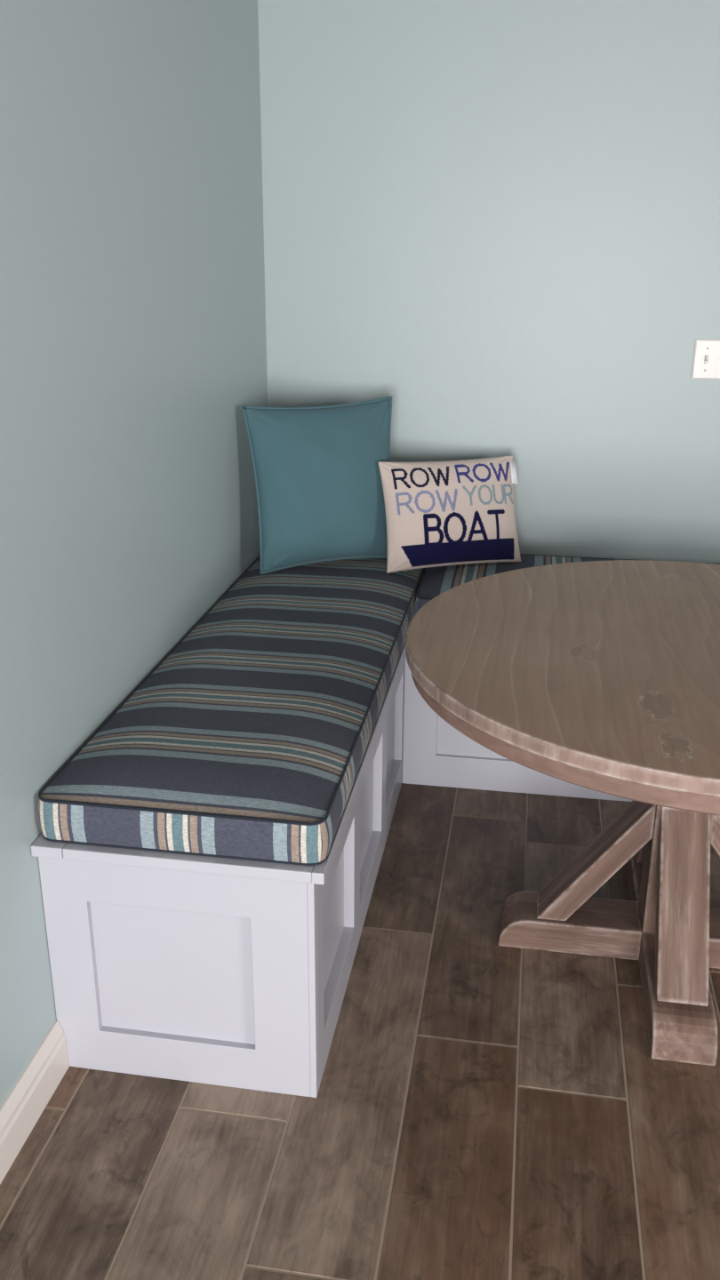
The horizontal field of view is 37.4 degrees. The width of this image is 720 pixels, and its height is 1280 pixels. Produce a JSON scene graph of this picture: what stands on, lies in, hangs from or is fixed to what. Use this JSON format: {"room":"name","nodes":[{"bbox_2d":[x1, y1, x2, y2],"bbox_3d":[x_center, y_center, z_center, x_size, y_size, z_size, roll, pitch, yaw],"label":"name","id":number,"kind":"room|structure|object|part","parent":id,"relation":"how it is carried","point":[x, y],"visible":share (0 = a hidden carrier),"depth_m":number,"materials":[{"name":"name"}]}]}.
{"room":"dining room","nodes":[
{"label":"dining room","id":0,"kind":"room"},
{"bbox_2d":[0,0,268,1107],"bbox_3d":[-0.846,0.079,0.303,0.120,2.550,6.440,4,21,9],"label":"wall","id":1,"kind":"structure","parent":0,"point":[133,337],"depth_m":2.03,"materials":[{"name":"teal paint"}]},
{"bbox_2d":[0,1020,69,1183],"bbox_3d":[-0.924,1.523,-0.079,0.016,0.106,4.482,4,21,9],"label":"baseboard","id":2,"kind":"structure","parent":1,"relation":"attached to","point":[24,1105],"depth_m":1.86,"materials":[{"name":"white paint"}]},
{"bbox_2d":[0,774,719,1279],"bbox_3d":[1.378,1.436,0.411,4.600,0.050,6.400,4,21,9],"label":"floor","id":3,"kind":"structure","parent":0,"point":[482,1108],"depth_m":1.86,"materials":[{"name":"brown tile"}]},
{"bbox_2d":[30,644,405,1097],"bbox_3d":[-0.172,0.303,2.676,0.514,0.491,1.737,4,21,9],"label":"storage bench","id":4,"kind":"object","parent":3,"relation":"on","point":[223,972],"visible":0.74,"depth_m":1.91,"materials":[{"name":"white wood"}]},
{"bbox_3d":[-0.334,0.597,1.913,0.297,0.281,0.002,4,21,9],"label":"recessed panel","id":5,"kind":"part","parent":4,"relation":"part of","materials":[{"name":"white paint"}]},
{"bbox_3d":[-0.326,0.599,1.905,0.481,0.470,0.016,4,21,9],"label":"frame","id":6,"kind":"part","parent":4,"relation":"part of","materials":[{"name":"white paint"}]},
{"bbox_3d":[-0.172,0.083,2.595,0.514,0.022,1.737,4,21,9],"label":"lid","id":7,"kind":"part","parent":4,"relation":"part of","materials":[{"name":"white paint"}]},
{"bbox_2d":[37,556,425,865],"bbox_3d":[-0.170,0.021,2.576,0.516,0.106,1.719,4,21,9],"label":"bench cushion","id":8,"kind":"object","parent":4,"relation":"on","point":[250,739],"visible":0.84,"depth_m":2.04,"materials":[{"name":"fabric"}]},
{"bbox_2d":[241,396,391,574],"bbox_3d":[-0.100,-0.439,3.005,0.448,0.462,0.161,-8,22,-21],"label":"throw pillow","id":9,"kind":"object","parent":8,"relation":"on","point":[318,484],"visible":0.95,"depth_m":2.95,"materials":[{"name":"teal fabric"}]},
{"bbox_3d":[-0.062,0.545,2.091,0.002,0.271,0.328,4,21,9],"label":"recessed panel","id":10,"kind":"part","parent":4,"relation":"part of","materials":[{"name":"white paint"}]},
{"bbox_3d":[0.012,0.403,2.440,0.024,0.470,1.218,4,21,9],"label":"frame","id":11,"kind":"part","parent":4,"relation":"part of","materials":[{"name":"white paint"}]},
{"bbox_3d":[0.005,0.407,2.466,0.002,0.271,0.330,4,21,9],"label":"recessed panel","id":12,"kind":"part","parent":4,"relation":"part of","materials":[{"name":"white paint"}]},
{"bbox_3d":[0.070,0.269,2.840,0.002,0.271,0.323,4,21,9],"label":"recessed panel","id":13,"kind":"part","parent":4,"relation":"part of","materials":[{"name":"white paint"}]},
{"bbox_2d":[402,656,632,801],"bbox_3d":[1.260,0.175,3.043,2.227,0.491,0.503,4,21,9],"label":"storage bench","id":14,"kind":"object","parent":3,"relation":"on","point":[435,753],"visible":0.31,"depth_m":3.02,"materials":[{"name":"white wood"}]},
{"bbox_3d":[0.452,0.210,2.966,0.470,0.277,0.002,4,21,9],"label":"recessed panel","id":15,"kind":"part","parent":14,"relation":"part of","materials":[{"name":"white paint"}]},
{"bbox_2d":[414,553,719,614],"bbox_3d":[1.264,-0.105,2.937,2.189,0.106,0.497,4,21,9],"label":"bench cushion","id":16,"kind":"object","parent":14,"relation":"on","point":[436,580],"visible":0.19,"depth_m":3.04,"materials":[{"name":"fabric"}]},
{"bbox_2d":[377,455,521,573],"bbox_3d":[0.267,-0.364,3.046,0.428,0.298,0.142,-6,21,-16],"label":"lumbar pillow","id":17,"kind":"object","parent":16,"relation":"on","point":[447,512],"visible":1,"depth_m":3.00,"materials":[{"name":"beige fabric"}]},
{"bbox_2d":[405,560,719,1065],"bbox_3d":[0.704,0.340,2.273,1.226,0.710,1.226,4,21,9],"label":"dining table","id":18,"kind":"object","parent":3,"relation":"on","point":[604,676],"visible":1,"depth_m":2.12,"materials":[{"name":"brown wood"}]},
{"bbox_2d":[257,0,719,563],"bbox_3d":[1.899,-0.862,2.886,4.400,2.550,0.120,4,21,9],"label":"wall","id":19,"kind":"structure","parent":0,"point":[498,221],"depth_m":2.99,"materials":[{"name":"teal paint"}]},
{"bbox_2d":[691,338,719,379],"bbox_3d":[1.000,-0.790,2.996,0.115,0.109,0.016,4,21,9],"label":"light switch","id":20,"kind":"object","parent":19,"relation":"attached to","point":[706,364],"visible":1,"depth_m":3.00,"materials":[{"name":"white plastic"}]}
]}

